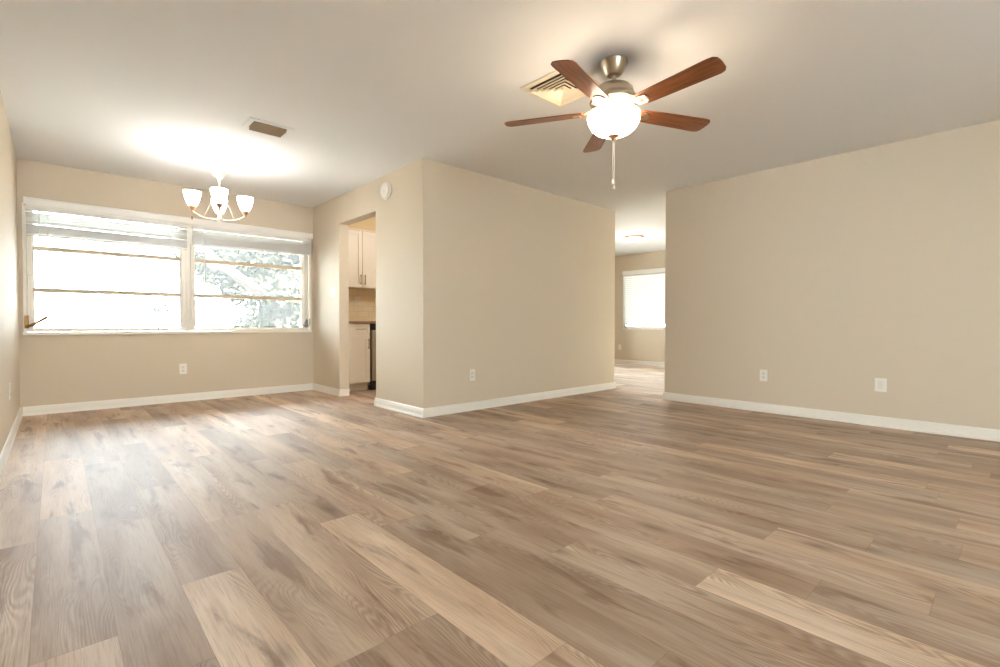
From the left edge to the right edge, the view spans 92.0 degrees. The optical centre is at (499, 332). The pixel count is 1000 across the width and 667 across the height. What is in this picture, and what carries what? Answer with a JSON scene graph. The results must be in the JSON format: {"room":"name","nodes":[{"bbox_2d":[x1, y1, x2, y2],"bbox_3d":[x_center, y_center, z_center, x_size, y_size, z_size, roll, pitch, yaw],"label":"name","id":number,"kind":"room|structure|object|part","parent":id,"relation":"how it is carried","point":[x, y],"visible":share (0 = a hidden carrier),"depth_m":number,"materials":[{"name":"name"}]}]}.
{"room":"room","nodes":[
{"label":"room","id":0,"kind":"room"},
{"bbox_2d":[0,90,19,454],"bbox_3d":[-1.004,-0.347,0.605,0.150,2.440,10.959,-1,1,-43],"label":"wall","id":1,"kind":"structure","parent":0,"point":[9,303],"depth_m":3.56,"materials":[{"name":"beige paint"}]},
{"bbox_2d":[9,383,10,399],"bbox_3d":[-3.586,0.433,3.530,0.017,0.116,0.072,-1,1,-43],"label":"power outlet","id":2,"kind":"object","parent":1,"relation":"attached to","point":[9,383],"visible":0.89,"depth_m":3.51,"materials":[{"name":"white plastic"}]},
{"bbox_2d":[0,407,22,480],"bbox_3d":[-0.945,0.828,0.681,0.017,0.088,10.659,-1,1,-43],"label":"baseboard","id":3,"kind":"structure","parent":1,"relation":"attached to","point":[5,453],"depth_m":3.35,"materials":[{"name":"white paint"}]},
{"bbox_2d":[16,158,375,414],"bbox_3d":[-2.452,-0.450,6.619,5.873,2.440,0.150,-1,1,-43],"label":"wall","id":4,"kind":"structure","parent":0,"point":[54,369],"depth_m":5.24,"materials":[{"name":"beige paint"}]},
{"bbox_2d":[24,204,190,331],"bbox_3d":[-4.048,-0.621,5.070,1.357,1.228,0.133,-1,1,-43],"label":"window","id":5,"kind":"structure","parent":4,"relation":"in","point":[184,255],"depth_m":5.04,"materials":[{"name":"white metal"}]},
{"bbox_3d":[-4.450,-0.102,4.643,0.159,0.116,0.036,-1,1,-43],"label":"crank handle","id":6,"kind":"part","parent":5,"relation":"part of","materials":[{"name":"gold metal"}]},
{"bbox_2d":[25,205,187,251],"bbox_3d":[-4.011,-0.990,5.014,1.309,0.428,0.071,-1,1,-43],"label":"window blind","id":7,"kind":"object","parent":5,"relation":"attached to","point":[40,230],"visible":1,"depth_m":4.95,"materials":[{"name":"white plastic"}]},
{"bbox_3d":[-4.016,-0.933,5.020,1.305,0.022,0.052,-1,1,-43],"label":"rail","id":8,"kind":"part","parent":7,"relation":"part of","materials":[{"name":"white plastic"}]},
{"bbox_3d":[-4.074,-0.822,5.077,1.205,0.041,0.043,-1,1,-43],"label":"meeting rail","id":9,"kind":"part","parent":5,"relation":"part of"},
{"bbox_3d":[-4.075,-0.417,5.083,1.205,0.041,0.043,-1,1,-43],"label":"meeting rail","id":10,"kind":"part","parent":5,"relation":"part of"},
{"bbox_2d":[21,202,307,331],"bbox_3d":[-3.571,-0.617,5.537,2.705,1.254,0.104,-1,1,-43],"label":"trim","id":11,"kind":"structure","parent":4,"relation":"attached to","point":[22,205],"depth_m":4.59,"materials":[{"name":"white wood"}]},
{"bbox_2d":[22,330,311,334],"bbox_3d":[-3.531,-0.001,5.529,2.753,0.030,0.042,-1,1,-43],"label":"trim","id":12,"kind":"structure","parent":4,"relation":"attached to","point":[242,331],"depth_m":5.29,"materials":[{"name":"white wood"}]},
{"bbox_2d":[23,383,312,415],"bbox_3d":[-3.527,0.742,5.536,2.766,0.088,0.017,-1,1,-43],"label":"baseboard","id":13,"kind":"structure","parent":4,"relation":"attached to","point":[128,402],"depth_m":5.30,"materials":[{"name":"white paint"}]},
{"bbox_2d":[23,196,312,238],"bbox_3d":[-3.499,-1.267,5.489,2.730,0.088,0.071,-1,1,-43],"label":"blind valance","id":14,"kind":"object","parent":4,"relation":"attached to","point":[26,200],"visible":1,"depth_m":5.24,"materials":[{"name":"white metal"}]},
{"bbox_2d":[179,364,186,373],"bbox_3d":[-3.594,0.415,5.479,0.072,0.116,0.017,-1,1,-43],"label":"power outlet","id":15,"kind":"object","parent":4,"relation":"attached to","point":[182,367],"visible":1,"depth_m":5.47,"materials":[{"name":"white plastic"}]},
{"bbox_2d":[190,224,309,330],"bbox_3d":[-3.051,-0.635,5.986,1.348,1.222,0.128,-1,1,-43],"label":"window","id":16,"kind":"structure","parent":4,"relation":"in","point":[303,321],"depth_m":5.93,"materials":[{"name":"white metal"}]},
{"bbox_3d":[-3.082,-0.836,5.990,1.222,0.041,0.043,-1,1,-43],"label":"meeting rail","id":17,"kind":"part","parent":16,"relation":"part of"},
{"bbox_3d":[-3.083,-0.430,5.997,1.222,0.041,0.043,-1,1,-43],"label":"meeting rail","id":18,"kind":"part","parent":16,"relation":"part of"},
{"bbox_2d":[192,226,310,289],"bbox_3d":[-2.999,-0.854,5.949,1.348,0.728,0.071,-1,1,-43],"label":"window blind","id":19,"kind":"object","parent":16,"relation":"attached to","point":[203,238],"visible":1,"depth_m":5.87,"materials":[{"name":"white plastic"}]},
{"bbox_3d":[-3.004,-1.008,5.951,1.344,0.040,0.052,-1,1,-43],"label":"rail","id":20,"kind":"part","parent":19,"relation":"part of","materials":[{"name":"white plastic"}]},
{"bbox_2d":[348,216,375,231],"bbox_3d":[-1.234,-1.545,7.392,2.892,0.272,0.334,-1,1,-43],"label":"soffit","id":21,"kind":"structure","parent":4,"relation":"attached to","point":[369,224],"depth_m":6.62,"materials":[{"name":"paint"}]},
{"bbox_2d":[348,228,375,289],"bbox_3d":[-1.971,-1.004,6.704,0.830,0.790,0.360,-1,1,-43],"label":"upper cabinet","id":22,"kind":"object","parent":4,"relation":"attached to","point":[361,243],"visible":0.56,"depth_m":6.59,"materials":[{"name":"white paint"}]},
{"bbox_3d":[-2.032,-0.993,6.460,0.398,0.768,0.019,-1,1,-43],"label":"door","id":23,"kind":"part","parent":22,"relation":"part of","materials":[{"name":"white paint"}]},
{"bbox_3d":[-1.875,-1.389,6.593,0.830,0.016,0.026,-1,1,-43],"label":"cornice","id":24,"kind":"part","parent":22,"relation":"part of","materials":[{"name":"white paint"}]},
{"bbox_3d":[-1.729,-0.997,6.739,0.414,0.768,0.019,-1,1,-43],"label":"door","id":25,"kind":"part","parent":22,"relation":"part of","materials":[{"name":"white paint"}]},
{"bbox_2d":[349,289,375,320],"bbox_3d":[-1.347,-0.395,7.531,2.892,0.453,0.008,-1,1,-43],"label":"backsplash","id":26,"kind":"structure","parent":4,"relation":"attached to","point":[366,311],"depth_m":6.95,"materials":[{"name":"beige tile"}]},
{"bbox_2d":[355,297,359,304],"bbox_3d":[-2.035,-0.446,6.889,0.072,0.116,0.017,-1,1,-43],"label":"power outlet","id":27,"kind":"object","parent":26,"relation":"attached to","point":[357,299],"visible":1,"depth_m":6.88,"materials":[{"name":"white plastic"}]},
{"bbox_2d":[313,158,433,407],"bbox_3d":[-1.567,-0.431,5.546,0.120,2.440,2.627,-1,1,-43],"label":"wall","id":28,"kind":"structure","parent":0,"point":[404,221],"depth_m":4.99,"materials":[{"name":"beige paint"}]},
{"bbox_2d":[308,238,311,329],"bbox_3d":[-2.558,-0.631,6.470,0.028,1.254,0.104,-1,1,-43],"label":"trim","id":29,"kind":"structure","parent":28,"relation":"attached to","point":[309,257],"depth_m":6.43,"materials":[{"name":"white wood"}]},
{"bbox_2d":[313,383,349,396],"bbox_3d":[-2.187,0.733,6.224,0.137,0.088,0.821,-1,1,-43],"label":"baseboard","id":30,"kind":"structure","parent":28,"relation":"attached to","point":[321,388],"depth_m":6.04,"materials":[{"name":"white paint"}]},
{"bbox_2d":[331,287,334,296],"bbox_3d":[-2.078,-0.498,6.000,0.016,0.116,0.116,-1,1,-43],"label":"light switch","id":31,"kind":"object","parent":28,"relation":"attached to","point":[333,288],"visible":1,"depth_m":5.99,"materials":[{"name":"white plastic"}]},
{"bbox_2d":[380,181,390,199],"bbox_3d":[-1.191,-1.466,4.996,0.052,0.188,0.188,-1,1,-43],"label":"smoke detector","id":32,"kind":"object","parent":28,"relation":"attached to","point":[385,191],"visible":1,"depth_m":4.96,"materials":[{"name":"white plastic"}]},
{"bbox_2d":[374,397,423,417],"bbox_3d":[-0.994,0.757,4.930,0.137,0.088,0.947,-1,1,-43],"label":"baseboard","id":33,"kind":"structure","parent":28,"relation":"attached to","point":[399,407],"depth_m":4.85,"materials":[{"name":"white paint"}]},
{"bbox_2d":[0,363,999,666],"bbox_3d":[2.609,0.898,3.957,10.082,0.150,11.059,-1,1,-43],"label":"floor","id":34,"kind":"structure","parent":0,"point":[626,525],"depth_m":2.03,"materials":[{"name":"brown wood"}]},
{"bbox_2d":[349,324,369,390],"bbox_3d":[-2.051,0.328,6.496,0.400,0.890,0.576,-1,1,-43],"label":"base cabinet","id":35,"kind":"object","parent":34,"relation":"on","point":[359,337],"visible":0.57,"depth_m":6.35,"materials":[{"name":"white paint"}]},
{"bbox_3d":[-1.883,-0.040,6.308,0.392,0.141,0.019,-1,1,-43],"label":"drawer","id":36,"kind":"part","parent":35,"relation":"part of","materials":[{"name":"white paint"}]},
{"bbox_2d":[349,321,375,322],"bbox_3d":[-1.505,-0.143,6.997,1.928,0.032,0.567,-1,1,-43],"label":"countertop","id":37,"kind":"structure","parent":35,"relation":"on","point":[349,321],"depth_m":6.34,"materials":[{"name":"brown stone"}]},
{"bbox_2d":[369,324,375,389],"bbox_3d":[-1.683,0.323,6.846,0.600,0.888,0.558,-1,1,-43],"label":"dishwasher","id":38,"kind":"object","parent":34,"relation":"on","point":[372,334],"visible":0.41,"depth_m":6.47,"materials":[{"name":"black plastic"}]},
{"bbox_2d":[369,330,370,380],"bbox_3d":[-1.698,0.273,6.862,0.600,0.788,0.514,-1,1,-43],"label":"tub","id":39,"kind":"object","parent":38,"relation":"in","point":[370,330],"depth_m":6.48,"materials":[{"name":"plastic"}]},
{"bbox_3d":[-1.515,0.711,6.671,0.598,0.120,0.023,-1,1,-43],"label":"toe panel","id":40,"kind":"part","parent":38,"relation":"part of","materials":[{"name":"black plastic"}]},
{"bbox_3d":[-1.507,-0.075,6.651,0.594,0.083,0.042,-1,1,-43],"label":"control panel","id":41,"kind":"part","parent":38,"relation":"part of","materials":[{"name":"black plastic"}]},
{"bbox_3d":[-1.506,0.308,6.660,0.582,0.675,0.040,-1,1,-43],"label":"door","id":42,"kind":"part","parent":38,"relation":"part of","materials":[{"name":"silver metal"}]},
{"bbox_2d":[0,0,999,255],"bbox_3d":[2.613,-1.677,3.914,10.082,0.120,11.059,-1,1,-43],"label":"ceiling","id":43,"kind":"structure","parent":0,"point":[368,90],"depth_m":3.14,"materials":[{"name":"paint"}]},
{"bbox_2d":[183,153,252,221],"bbox_3d":[-2.604,-1.331,4.481,0.440,0.608,0.440,0,1,15],"label":"chandelier","id":44,"kind":"object","parent":43,"relation":"hanging from","point":[219,195],"visible":1,"depth_m":4.43,"materials":[{"name":"white glass"}]},
{"bbox_3d":[-2.788,-1.210,4.377,0.140,0.130,0.140,0,1,-30],"label":"lamp shade","id":45,"kind":"part","parent":44,"relation":"part of","materials":[{"name":"white glass"}]},
{"bbox_3d":[-2.706,-1.074,4.426,0.206,0.074,0.012,0,1,-30],"label":"arm","id":46,"kind":"part","parent":44,"relation":"part of","materials":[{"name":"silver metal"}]},
{"bbox_3d":[-2.604,-1.261,4.482,0.110,0.468,0.110,0,1,-30],"label":"stem","id":47,"kind":"part","parent":44,"relation":"part of","materials":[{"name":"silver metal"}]},
{"bbox_3d":[-2.498,-1.208,4.299,0.140,0.130,0.140,0,1,-30],"label":"lamp shade","id":48,"kind":"part","parent":44,"relation":"part of","materials":[{"name":"white glass"}]},
{"bbox_3d":[-2.604,-1.460,4.479,0.126,0.066,0.126,1,1,37],"label":"crown","id":49,"kind":"part","parent":44,"relation":"part of","materials":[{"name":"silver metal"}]},
{"bbox_3d":[-2.710,-1.214,4.666,0.140,0.130,0.140,0,1,-30],"label":"lamp shade","id":50,"kind":"part","parent":44,"relation":"part of","materials":[{"name":"white glass"}]},
{"bbox_3d":[-2.503,-1.075,4.544,0.206,0.074,0.012,0,1,-30],"label":"arm","id":51,"kind":"part","parent":44,"relation":"part of","materials":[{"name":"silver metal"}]},
{"bbox_3d":[-2.421,-1.212,4.589,0.140,0.130,0.140,0,1,-30],"label":"lamp shade","id":52,"kind":"part","parent":44,"relation":"part of","materials":[{"name":"white glass"}]},
{"bbox_2d":[241,117,294,137],"bbox_3d":[-1.837,-1.608,3.826,0.330,0.030,0.236,-1,1,-43],"label":"ceiling vent","id":53,"kind":"object","parent":43,"relation":"in","point":[254,124],"visible":1,"depth_m":3.79,"materials":[{"name":"metal"}]},
{"bbox_2d":[520,70,600,106],"bbox_3d":[0.413,-1.594,3.170,0.400,0.028,0.400,-1,1,-43],"label":"ceiling vent","id":54,"kind":"object","parent":43,"relation":"in","point":[554,88],"visible":0.69,"depth_m":3.18,"materials":[{"name":"white metal"}]},
{"bbox_2d":[504,55,725,189],"bbox_3d":[0.684,-1.225,2.836,1.288,0.753,1.270,-1,1,-43],"label":"ceiling fan","id":55,"kind":"object","parent":43,"relation":"hanging from","point":[614,114],"visible":1,"depth_m":2.76,"materials":[{"name":"brown wood"}]},
{"bbox_3d":[0.271,-1.317,2.997,0.497,0.006,0.134,0,12,17],"label":"blade","id":56,"kind":"part","parent":55,"relation":"part of","materials":[{"name":"brown wood"}]},
{"bbox_3d":[0.431,-1.309,2.526,0.134,0.006,0.497,14,9,34],"label":"blade","id":57,"kind":"part","parent":55,"relation":"part of","materials":[{"name":"brown wood"}]},
{"bbox_3d":[0.670,-1.321,3.295,0.134,0.006,0.497,-11,1,-1],"label":"blade","id":58,"kind":"part","parent":55,"relation":"part of","materials":[{"name":"brown wood"}]},
{"bbox_3d":[0.676,-1.232,2.873,0.308,0.132,0.308,-1,1,-43],"label":"lamp shade","id":59,"kind":"part","parent":55,"relation":"part of","materials":[{"name":"white glass"}]},
{"bbox_3d":[1.077,-1.316,3.008,0.497,0.006,0.134,0,-10,-19],"label":"blade","id":60,"kind":"part","parent":55,"relation":"part of","materials":[{"name":"brown wood"}]},
{"bbox_3d":[0.929,-1.308,2.532,0.134,0.006,0.497,13,-7,-36],"label":"blade","id":61,"kind":"part","parent":55,"relation":"part of","materials":[{"name":"brown wood"}]},
{"bbox_2d":[625,235,643,241],"bbox_3d":[2.380,-1.648,8.550,0.330,0.094,0.339,-1,1,-43],"label":"flush ceiling light","id":62,"kind":"object","parent":43,"relation":"attached to","point":[631,238],"visible":1,"depth_m":8.45,"materials":[{"name":"white glass"}]},
{"bbox_2d":[423,161,615,417],"bbox_3d":[0.402,-0.429,5.645,3.150,2.440,0.137,-1,1,-43],"label":"wall","id":63,"kind":"structure","parent":0,"point":[524,277],"depth_m":5.37,"materials":[{"name":"beige paint"}]},
{"bbox_2d":[469,369,474,380],"bbox_3d":[-0.287,0.438,4.955,0.072,0.116,0.017,-1,1,-43],"label":"power outlet","id":64,"kind":"object","parent":63,"relation":"attached to","point":[471,371],"visible":1,"depth_m":4.95,"materials":[{"name":"white plastic"}]},
{"bbox_2d":[614,250,664,361],"bbox_3d":[3.832,-0.494,9.864,0.150,2.440,3.594,-1,1,-43],"label":"wall","id":65,"kind":"structure","parent":0,"point":[636,344],"depth_m":10.66,"materials":[{"name":"beige paint"}]},
{"bbox_2d":[623,267,664,329],"bbox_3d":[3.433,-0.708,10.200,0.158,1.305,1.905,-1,1,-43],"label":"window","id":66,"kind":"structure","parent":65,"relation":"in","point":[624,327],"depth_m":10.50,"materials":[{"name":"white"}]},
{"bbox_2d":[622,268,664,325],"bbox_3d":[3.391,-0.742,10.161,0.059,1.215,1.865,-1,1,-43],"label":"window blind","id":67,"kind":"object","parent":66,"relation":"attached to","point":[643,290],"visible":0.64,"depth_m":10.45,"materials":[{"name":"white plastic"}]},
{"bbox_3d":[3.390,-0.143,10.171,0.050,0.017,1.857,-1,1,-43],"label":"rail","id":68,"kind":"part","parent":67,"relation":"part of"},
{"bbox_2d":[664,120,999,429],"bbox_3d":[4.430,-0.379,3.066,0.120,2.440,7.215,-1,1,-43],"label":"wall","id":69,"kind":"structure","parent":0,"point":[831,276],"depth_m":4.35,"materials":[{"name":"beige paint"}]},
{"bbox_2d":[760,370,767,380],"bbox_3d":[2.672,0.437,4.896,0.017,0.116,0.072,-1,1,-43],"label":"power outlet","id":70,"kind":"object","parent":69,"relation":"attached to","point":[763,373],"visible":1,"depth_m":4.89,"materials":[{"name":"white plastic"}]},
{"bbox_2d":[614,359,999,441],"bbox_3d":[4.636,0.751,5.823,4.170,0.088,10.659,-1,1,-43],"label":"baseboard","id":71,"kind":"structure","parent":69,"relation":"attached to","point":[888,422],"depth_m":4.42,"materials":[{"name":"white paint"}]},
{"bbox_2d":[875,378,886,391],"bbox_3d":[3.309,0.458,4.200,0.008,0.116,0.082,-1,1,-43],"label":"cable plate","id":72,"kind":"object","parent":69,"relation":"attached to","point":[880,383],"visible":1,"depth_m":4.20,"materials":[{"name":"white plastic"}]},
{"label":"outside","id":73,"kind":"structure","parent":0,"visible":0},
{"bbox_3d":[-1.120,1.015,15.988,100.000,0.200,115.000,-1,1,-43],"label":"ground","id":74,"kind":"structure","parent":73,"visible":0},
{"bbox_2d":[160,226,300,330],"bbox_3d":[-4.984,-1.391,12.123,5.944,4.805,2.912,-1,1,-43],"label":"tree","id":75,"kind":"object","parent":74,"relation":"on","point":[256,281],"visible":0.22,"depth_m":10.66,"materials":[{"name":"green plant"}]},
{"bbox_3d":[-1.120,0.900,15.986,100.000,0.030,115.000,-1,1,-43],"label":"lawn","id":76,"kind":"structure","parent":74,"relation":"on","visible":0},
{"bbox_2d":[133,299,178,327],"bbox_3d":[-17.472,-0.471,24.667,1.993,2.424,1.520,-1,1,-43],"label":"shrub","id":77,"kind":"object","parent":76,"relation":"on","point":[153,306],"visible":0.99,"depth_m":24.39,"materials":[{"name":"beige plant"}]}
]}

